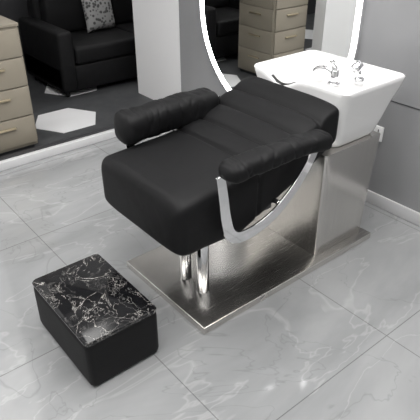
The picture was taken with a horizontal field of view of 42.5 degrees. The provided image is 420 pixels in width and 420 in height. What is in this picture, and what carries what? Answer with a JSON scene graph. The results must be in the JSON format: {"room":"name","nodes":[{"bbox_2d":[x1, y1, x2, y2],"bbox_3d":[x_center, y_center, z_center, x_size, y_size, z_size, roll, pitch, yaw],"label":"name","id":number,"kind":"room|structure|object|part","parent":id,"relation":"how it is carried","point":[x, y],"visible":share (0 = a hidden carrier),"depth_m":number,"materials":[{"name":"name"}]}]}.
{"room":"salon","nodes":[
{"label":"salon","id":0,"kind":"room"},
{"bbox_2d":[0,70,419,419],"bbox_3d":[-0.545,0.525,2.294,6.300,0.080,7.300,-23,38,-33],"label":"floor","id":1,"kind":"structure","parent":0,"point":[341,341],"depth_m":2.26,"materials":[{"name":"tile"}]},
{"bbox_2d":[0,15,37,155],"bbox_3d":[-1.500,-0.827,3.622,0.445,0.850,0.499,-23,38,-33],"label":"base cabinet","id":2,"kind":"object","parent":1,"relation":"on","point":[18,132],"visible":1,"depth_m":3.54,"materials":[{"name":"brown paint"}]},
{"bbox_3d":[-1.353,-0.523,3.583,0.140,0.012,0.017,-23,38,-33],"label":"handle","id":3,"kind":"part","parent":2,"relation":"part of","materials":[{"name":"gold metal"}]},
{"bbox_3d":[-1.364,-0.995,3.311,0.404,0.172,0.015,-23,38,-33],"label":"drawer","id":4,"kind":"part","parent":2,"relation":"part of","materials":[{"name":"brown paint"}]},
{"bbox_3d":[-1.364,-0.837,3.407,0.404,0.182,0.015,-23,38,-33],"label":"drawer","id":5,"kind":"part","parent":2,"relation":"part of","materials":[{"name":"brown paint"}]},
{"bbox_3d":[-1.364,-0.670,3.509,0.404,0.192,0.015,-23,38,-33],"label":"drawer","id":6,"kind":"part","parent":2,"relation":"part of","materials":[{"name":"brown paint"}]},
{"bbox_3d":[-1.364,-0.499,3.612,0.404,0.192,0.015,-23,38,-33],"label":"drawer","id":7,"kind":"part","parent":2,"relation":"part of","materials":[{"name":"brown paint"}]},
{"bbox_2d":[35,84,96,132],"bbox_3d":[-1.665,-0.715,4.251,4.574,0.004,1.155,-23,38,-33],"label":"floor","id":8,"kind":"structure","parent":1,"relation":"on","point":[66,120],"depth_m":4.26,"materials":[{"name":"white tile"}]},
{"bbox_2d":[18,0,136,96],"bbox_3d":[-0.849,-1.707,5.113,1.640,0.796,0.800,-23,38,-33],"label":"lounge sofa","id":9,"kind":"object","parent":8,"relation":"on","point":[69,46],"visible":0.69,"depth_m":4.76,"materials":[{"name":"black leather"}]},
{"bbox_3d":[-1.049,-1.917,5.270,1.440,0.600,0.170,-23,38,-33],"label":"backrest","id":10,"kind":"part","parent":9,"relation":"part of","materials":[{"name":"black leather"}]},
{"bbox_3d":[-1.428,-1.381,4.754,0.140,0.500,0.800,-23,38,-33],"label":"arm","id":11,"kind":"part","parent":9,"relation":"part of","materials":[{"name":"black leather"}]},
{"bbox_2d":[39,0,86,31],"bbox_3d":[-1.221,-1.835,4.943,0.665,0.360,0.130,-23,38,-33],"label":"cushion","id":12,"kind":"object","parent":9,"relation":"on","point":[68,15],"depth_m":4.82,"materials":[{"name":"black leather"}]},
{"bbox_3d":[-0.855,-1.504,5.245,1.640,0.220,0.780,-23,38,-33],"label":"frame","id":13,"kind":"part","parent":9,"relation":"part of","materials":[{"name":"black leather"}]},
{"bbox_2d":[81,0,115,32],"bbox_3d":[-1.021,-1.812,4.944,0.320,0.320,0.120,-28,29,-37],"label":"throw pillow","id":14,"kind":"object","parent":9,"relation":"on","point":[98,15],"depth_m":4.90,"materials":[{"name":"grey fabric"}]},
{"bbox_2d":[71,28,135,64],"bbox_3d":[-1.056,-1.512,4.903,0.673,0.150,0.630,-23,38,-33],"label":"seat cushion","id":15,"kind":"object","parent":9,"relation":"on","point":[101,45],"depth_m":4.73,"materials":[{"name":"black leather"}]},
{"bbox_2d":[111,0,133,23],"bbox_3d":[-0.699,-2.058,5.309,0.665,0.360,0.130,-23,38,-33],"label":"cushion","id":16,"kind":"object","parent":9,"relation":"on","point":[122,9],"depth_m":5.18,"materials":[{"name":"black leather"}]},
{"bbox_2d":[115,22,133,33],"bbox_3d":[-0.535,-1.735,5.269,0.673,0.150,0.630,-23,38,-33],"label":"seat cushion","id":17,"kind":"object","parent":9,"relation":"on","point":[126,26],"depth_m":5.15,"materials":[{"name":"black leather"}]},
{"bbox_2d":[32,254,158,385],"bbox_3d":[-0.458,0.424,2.158,0.306,0.232,0.462,-23,38,-33],"label":"ottoman","id":18,"kind":"object","parent":1,"relation":"on","point":[99,319],"visible":1,"depth_m":2.04,"materials":[{"name":"black leather"}]},
{"bbox_2d":[101,50,404,333],"bbox_3d":[0.213,-0.199,2.476,1.287,0.968,0.762,-23,38,-33],"label":"chair","id":19,"kind":"object","parent":1,"relation":"on","point":[261,184],"visible":1,"depth_m":2.34,"materials":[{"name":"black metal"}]},
{"bbox_3d":[-0.112,0.145,2.404,0.056,0.386,0.056,-23,38,-33],"label":"post","id":20,"kind":"part","parent":19,"relation":"part of","materials":[{"name":"silver metal"}]},
{"bbox_3d":[-0.032,0.195,2.322,0.056,0.386,0.056,-23,38,-33],"label":"post","id":21,"kind":"part","parent":19,"relation":"part of","materials":[{"name":"silver metal"}]},
{"bbox_3d":[0.218,0.197,2.722,1.120,0.035,0.600,-23,38,-33],"label":"plate","id":22,"kind":"part","parent":19,"relation":"part of","materials":[{"name":"silver metal"}]},
{"bbox_2d":[313,59,339,85],"bbox_3d":[0.496,-0.611,2.336,0.079,0.118,0.147,-23,38,-33],"label":"faucet","id":23,"kind":"object","parent":19,"relation":"on","point":[333,81],"depth_m":2.33,"materials":[{"name":"silver metal"}]},
{"bbox_2d":[254,50,404,146],"bbox_3d":[0.547,-0.534,2.579,0.440,0.279,0.574,-23,38,-33],"label":"bowl","id":24,"kind":"object","parent":19,"relation":"on","point":[358,104],"depth_m":2.43,"materials":[{"name":"white ceramic"}]},
{"bbox_3d":[0.638,-0.585,2.333,0.042,0.050,0.034,9,32,14],"label":"sprayer handle","id":25,"kind":"part","parent":19,"relation":"part of","materials":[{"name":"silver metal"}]},
{"bbox_2d":[132,0,419,212],"bbox_3d":[1.311,-1.054,2.119,0.120,2.800,5.980,-23,38,-33],"label":"wall","id":26,"kind":"structure","parent":0,"point":[390,40],"depth_m":2.97,"materials":[{"name":"grey paint"}]},
{"bbox_2d":[199,0,366,90],"bbox_3d":[0.362,-1.444,3.097,0.027,1.984,1.334,-23,38,-33],"label":"wall mirror","id":27,"kind":"object","parent":26,"relation":"attached to","point":[238,35],"visible":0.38,"depth_m":3.28,"materials":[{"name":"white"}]},
{"bbox_2d":[373,125,383,141],"bbox_3d":[0.908,-0.423,2.952,0.013,0.085,0.085,-23,38,-33],"label":"wall outlet","id":28,"kind":"object","parent":26,"relation":"attached to","point":[379,129],"visible":0.41,"depth_m":2.93,"materials":[{"name":"white plastic"}]},
{"bbox_2d":[365,190,419,226],"bbox_3d":[1.491,0.278,2.549,0.013,0.074,5.250,-23,38,-33],"label":"baseboard","id":29,"kind":"structure","parent":26,"relation":"attached to","point":[380,201],"depth_m":3.02,"materials":[{"name":"grey"}]},
{"bbox_3d":[-2.900,-2.195,3.995,6.300,2.800,0.120,-23,38,-33],"label":"wall","id":30,"kind":"structure","parent":0,"visible":0},
{"bbox_2d":[0,0,28,69],"bbox_3d":[-2.852,-1.482,4.361,6.280,1.199,0.029,-23,38,-33],"label":"wall","id":31,"kind":"structure","parent":30,"relation":"attached to","point":[13,10],"depth_m":5.08,"materials":[{"name":"grey paint"}]},
{"bbox_3d":[-2.763,-0.889,1.847,3.320,2.800,0.120,-23,38,-33],"label":"wall","id":32,"kind":"structure","parent":0,"visible":0},
{"bbox_2d":[0,125,115,170],"bbox_3d":[-0.819,-0.513,3.869,1.630,0.054,0.040,-23,38,-33],"label":"trim","id":33,"kind":"structure","parent":32,"relation":"attached to","point":[40,154],"depth_m":3.68,"materials":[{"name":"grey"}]}
]}

